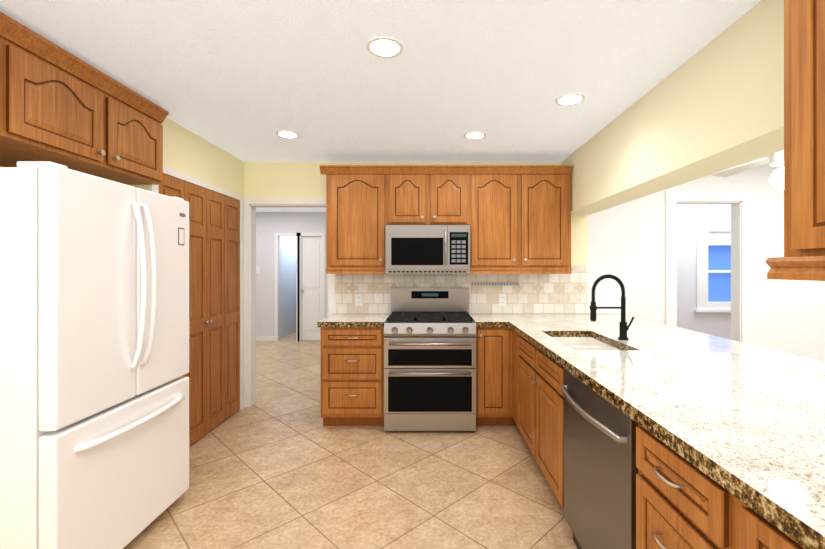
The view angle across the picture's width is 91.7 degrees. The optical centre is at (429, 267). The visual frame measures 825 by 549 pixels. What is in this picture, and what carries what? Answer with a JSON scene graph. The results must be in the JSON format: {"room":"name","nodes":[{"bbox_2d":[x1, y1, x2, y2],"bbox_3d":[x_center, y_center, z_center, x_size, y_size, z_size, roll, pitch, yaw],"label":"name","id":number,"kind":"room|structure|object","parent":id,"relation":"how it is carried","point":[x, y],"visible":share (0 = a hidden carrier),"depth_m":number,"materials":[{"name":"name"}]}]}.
{"room":"kitchen","nodes":[
{"label":"kitchen","id":0,"kind":"room"},
{"bbox_2d":[130,118,243,195],"bbox_3d":[-2.370,0.160,3.290,1.060,2.420,1.340,0,0,0],"label":"wall","id":1,"kind":"structure","parent":0,"point":[188,152],"depth_m":3.19,"materials":[{"name":"beige paint"}]},
{"bbox_2d":[0,20,167,184],"bbox_3d":[-2.018,-0.783,2.128,0.556,0.475,0.975,0,0,0],"label":"upper cabinet","id":2,"kind":"object","parent":1,"relation":"attached to","point":[59,105],"depth_m":1.99,"materials":[{"name":"brown wood"}]},
{"bbox_2d":[150,166,243,409],"bbox_3d":[-1.833,0.335,3.270,0.015,2.070,1.290,0,0,0],"label":"door frame","id":3,"kind":"structure","parent":1,"relation":"attached to","point":[183,177],"depth_m":3.85,"materials":[{"name":"white wood"}]},
{"bbox_2d":[159,174,239,446],"bbox_3d":[-1.828,0.355,3.270,0.060,2.006,1.156,0,0,0],"label":"bifold doors","id":4,"kind":"structure","parent":1,"relation":"in","point":[213,374],"depth_m":3.35,"materials":[{"name":"brown wood"}]},
{"bbox_2d":[256,212,327,340],"bbox_3d":[-3.025,0.160,7.535,4.350,2.420,0.130,0,0,0],"label":"wall","id":5,"kind":"structure","parent":0,"point":[292,286],"depth_m":7.45,"materials":[{"name":"white paint"}]},
{"bbox_2d":[256,336,274,340],"bbox_3d":[-3.025,1.325,7.494,4.150,0.090,0.012,0,0,0],"label":"baseboard","id":6,"kind":"structure","parent":5,"relation":"attached to","point":[265,338],"depth_m":7.49,"materials":[{"name":"white wood"}]},
{"bbox_2d":[123,332,577,548],"bbox_3d":[0.700,1.420,4.050,11.800,0.100,10.500,0,0,0],"label":"floor","id":7,"kind":"structure","parent":0,"point":[277,465],"depth_m":2.52,"materials":[{"name":"tile"}]},
{"bbox_2d":[0,161,188,548],"bbox_3d":[-1.817,0.480,1.948,0.926,1.780,0.857,0,0,0],"label":"fridge","id":8,"kind":"object","parent":7,"relation":"on","point":[94,361],"visible":1,"depth_m":1.67,"materials":[{"name":"white metal"}]},
{"bbox_2d":[321,327,384,425],"bbox_3d":[-0.657,0.936,3.650,0.546,0.868,0.612,0,0,0],"label":"base cabinet","id":9,"kind":"object","parent":7,"relation":"on","point":[352,376],"visible":0.88,"depth_m":3.38,"materials":[{"name":"brown wood"}]},
{"bbox_2d":[317,314,389,326],"bbox_3d":[-0.666,0.475,3.658,0.567,0.045,0.585,0,0,0],"label":"countertop","id":10,"kind":"structure","parent":9,"relation":"on","point":[355,320],"depth_m":3.45,"materials":[{"name":"stone"}]},
{"bbox_2d":[384,288,475,430],"bbox_3d":[0.000,0.782,3.596,0.760,1.175,0.704,0,0,0],"label":"range","id":11,"kind":"object","parent":7,"relation":"on","point":[429,359],"visible":1,"depth_m":3.30,"materials":[{"name":"silver metal"}]},
{"bbox_2d":[475,327,516,425],"bbox_3d":[0.817,0.936,3.653,0.866,0.868,0.606,0,0,0],"label":"base cabinet","id":12,"kind":"object","parent":7,"relation":"on","point":[493,376],"visible":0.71,"depth_m":3.38,"materials":[{"name":"brown wood"}]},
{"bbox_2d":[512,330,515,422],"bbox_3d":[0.988,0.936,3.250,0.616,0.868,0.300,0,0,0],"label":"base cabinet","id":13,"kind":"object","parent":7,"relation":"on","point":[513,332],"depth_m":3.31,"materials":[{"name":"brown wood"}]},
{"bbox_2d":[516,333,563,509],"bbox_3d":[0.988,0.936,2.585,0.616,0.868,1.110,0,0,0],"label":"base cabinet","id":14,"kind":"object","parent":7,"relation":"on","point":[537,398],"depth_m":2.42,"materials":[{"name":"brown wood"}]},
{"bbox_2d":[560,369,637,548],"bbox_3d":[0.946,0.939,1.688,0.660,0.862,0.677,0,0,0],"label":"dishwasher","id":15,"kind":"object","parent":7,"relation":"on","point":[600,470],"visible":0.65,"depth_m":1.61,"materials":[{"name":"silver metal"}]},
{"bbox_2d":[636,424,703,548],"bbox_3d":[0.988,0.936,1.103,0.616,0.868,0.486,0,0,0],"label":"base cabinet","id":16,"kind":"object","parent":7,"relation":"on","point":[682,502],"depth_m":1.15,"materials":[{"name":"brown wood"}]},
{"bbox_2d":[470,314,824,548],"bbox_3d":[1.141,0.572,1.725,1.517,0.237,4.450,0,0,0],"label":"countertop","id":17,"kind":"structure","parent":16,"relation":"on","point":[744,423],"depth_m":1.41,"materials":[{"name":"stone"}]},
{"bbox_2d":[590,274,634,339],"bbox_3d":[1.137,0.246,2.512,0.247,0.412,0.106,0,0,0],"label":"faucet","id":18,"kind":"object","parent":17,"relation":"on","point":[623,327],"visible":1,"depth_m":2.52,"materials":[{"name":"black metal"}]},
{"bbox_2d":[704,474,804,548],"bbox_3d":[0.988,0.936,0.600,0.616,0.868,0.700,0,0,0],"label":"base cabinet","id":19,"kind":"object","parent":7,"relation":"on","point":[729,523],"depth_m":0.92,"materials":[{"name":"brown wood"}]},
{"bbox_2d":[0,0,762,211],"bbox_3d":[0.700,-1.100,4.050,11.800,0.100,10.500,0,0,0],"label":"ceiling","id":20,"kind":"structure","parent":0,"point":[244,80],"depth_m":2.07,"materials":[{"name":"white paint"}]},
{"bbox_2d":[276,130,299,137],"bbox_3d":[-1.113,-1.046,3.135,0.176,0.007,0.176,0,0,0],"label":"recessed light","id":21,"kind":"object","parent":20,"relation":"in","point":[286,134],"visible":1,"depth_m":3.12,"materials":[{"name":"white"}]},
{"bbox_2d":[366,36,402,57],"bbox_3d":[-0.214,-1.046,1.900,0.176,0.007,0.176,0,0,0],"label":"recessed light","id":22,"kind":"object","parent":20,"relation":"in","point":[385,47],"visible":1,"depth_m":1.89,"materials":[{"name":"white"}]},
{"bbox_2d":[464,131,485,138],"bbox_3d":[0.355,-1.046,3.157,0.176,0.007,0.176,0,0,0],"label":"recessed light","id":23,"kind":"object","parent":20,"relation":"in","point":[475,135],"visible":1,"depth_m":3.15,"materials":[{"name":"white"}]},
{"bbox_2d":[555,93,584,105],"bbox_3d":[0.870,-1.046,2.485,0.176,0.007,0.176,0,0,0],"label":"recessed light","id":24,"kind":"object","parent":20,"relation":"in","point":[569,99],"visible":1,"depth_m":2.47,"materials":[{"name":"white"}]},
{"bbox_2d":[711,150,783,189],"bbox_3d":[2.415,-0.789,2.736,1.260,0.518,1.212,0,0,0],"label":"ceiling fan","id":25,"kind":"object","parent":20,"relation":"hanging from","point":[777,175],"visible":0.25,"depth_m":2.74,"materials":[{"name":"white"}]},
{"bbox_2d":[244,162,824,361],"bbox_3d":[1.850,0.160,4.020,9.500,2.420,0.120,0,0,0],"label":"wall","id":26,"kind":"structure","parent":0,"point":[624,243],"depth_m":3.96,"materials":[{"name":"beige paint"}]},
{"bbox_2d":[244,199,334,406],"bbox_3d":[-1.393,0.343,4.013,0.907,2.055,0.134,0,0,0],"label":"trim","id":27,"kind":"structure","parent":26,"relation":"attached to","point":[250,205],"depth_m":3.95,"materials":[{"name":"white wood"}]},
{"bbox_2d":[320,165,572,273],"bbox_3d":[0.146,-0.436,3.778,2.283,0.978,0.356,0,0,0],"label":"upper cabinet","id":28,"kind":"object","parent":26,"relation":"attached to","point":[517,218],"visible":1,"depth_m":3.63,"materials":[{"name":"brown wood"}]},
{"bbox_2d":[385,225,469,272],"bbox_3d":[-0.020,-0.167,3.736,0.754,0.430,0.440,0,0,0],"label":"microwave","id":29,"kind":"object","parent":28,"relation":"attached to","point":[427,248],"visible":1,"depth_m":3.56,"materials":[{"name":"silver metal"}]},
{"bbox_2d":[335,265,587,313],"bbox_3d":[0.305,0.213,3.956,2.510,0.477,0.008,0,0,0],"label":"tile backsplash","id":30,"kind":"structure","parent":26,"relation":"attached to","point":[549,294],"depth_m":3.95,"materials":[{"name":"beige tile"}]},
{"bbox_2d":[355,294,362,305],"bbox_3d":[-0.700,0.315,3.948,0.072,0.120,0.007,0,0,0],"label":"electrical outlet","id":31,"kind":"object","parent":30,"relation":"attached to","point":[358,299],"visible":1,"depth_m":3.95,"materials":[{"name":"white plastic"}]},
{"bbox_2d":[470,282,518,285],"bbox_3d":[0.640,0.155,3.945,0.480,0.036,0.014,0,0,0],"label":"rail","id":32,"kind":"object","parent":30,"relation":"attached to","point":[494,283],"visible":1,"depth_m":3.94,"materials":[{"name":"silver metal"}]},
{"bbox_2d":[499,294,505,305],"bbox_3d":[0.716,0.315,3.948,0.072,0.120,0.007,0,0,0],"label":"electrical outlet","id":33,"kind":"object","parent":30,"relation":"attached to","point":[502,299],"visible":1,"depth_m":3.95,"materials":[{"name":"white plastic"}]},
{"bbox_2d":[665,191,752,344],"bbox_3d":[2.755,0.305,4.012,0.850,2.130,0.136,0,0,0],"label":"trim","id":34,"kind":"structure","parent":26,"relation":"attached to","point":[741,202],"depth_m":3.94,"materials":[{"name":"white wood"}]},
{"bbox_2d":[561,0,783,214],"bbox_3d":[1.430,-0.785,1.380,0.260,0.530,5.160,0,0,0],"label":"wall","id":35,"kind":"structure","parent":0,"point":[715,105],"depth_m":1.97,"materials":[{"name":"beige paint"}]},
{"bbox_2d":[769,0,824,263],"bbox_3d":[1.138,-0.538,0.631,0.316,1.016,0.997,0,0,0],"label":"upper cabinet","id":36,"kind":"object","parent":35,"relation":"attached to","point":[803,258],"depth_m":1.05,"materials":[{"name":"brown wood"}]},
{"bbox_2d":[677,204,730,339],"bbox_3d":[4.250,0.160,5.860,4.700,2.420,0.120,0,0,0],"label":"wall","id":37,"kind":"structure","parent":0,"point":[717,324],"depth_m":5.79,"materials":[{"name":"white paint"}]},
{"bbox_2d":[694,222,730,311],"bbox_3d":[4.430,-0.013,5.820,1.200,1.295,0.160,0,0,0],"label":"window","id":38,"kind":"structure","parent":37,"relation":"in","point":[713,278],"depth_m":5.79,"materials":[{"name":"white wood"}]},
{"bbox_2d":[708,229,730,244],"bbox_3d":[4.430,-0.448,5.770,0.820,0.235,0.050,0,0,0],"label":"blind","id":39,"kind":"object","parent":38,"relation":"attached to","point":[719,236],"visible":0.42,"depth_m":5.79,"materials":[{"name":"white"}]},
{"bbox_3d":[-2.360,0.160,0.710,0.120,2.420,3.820,0,0,0],"label":"wall","id":40,"kind":"structure","parent":0,"visible":0},
{"bbox_2d":[0,12,11,139],"bbox_3d":[-2.018,-0.783,1.131,0.556,0.475,1.020,0,0,0],"label":"upper cabinet","id":41,"kind":"object","parent":40,"relation":"attached to","point":[5,21],"depth_m":1.65,"materials":[{"name":"brown wood"}]}
]}

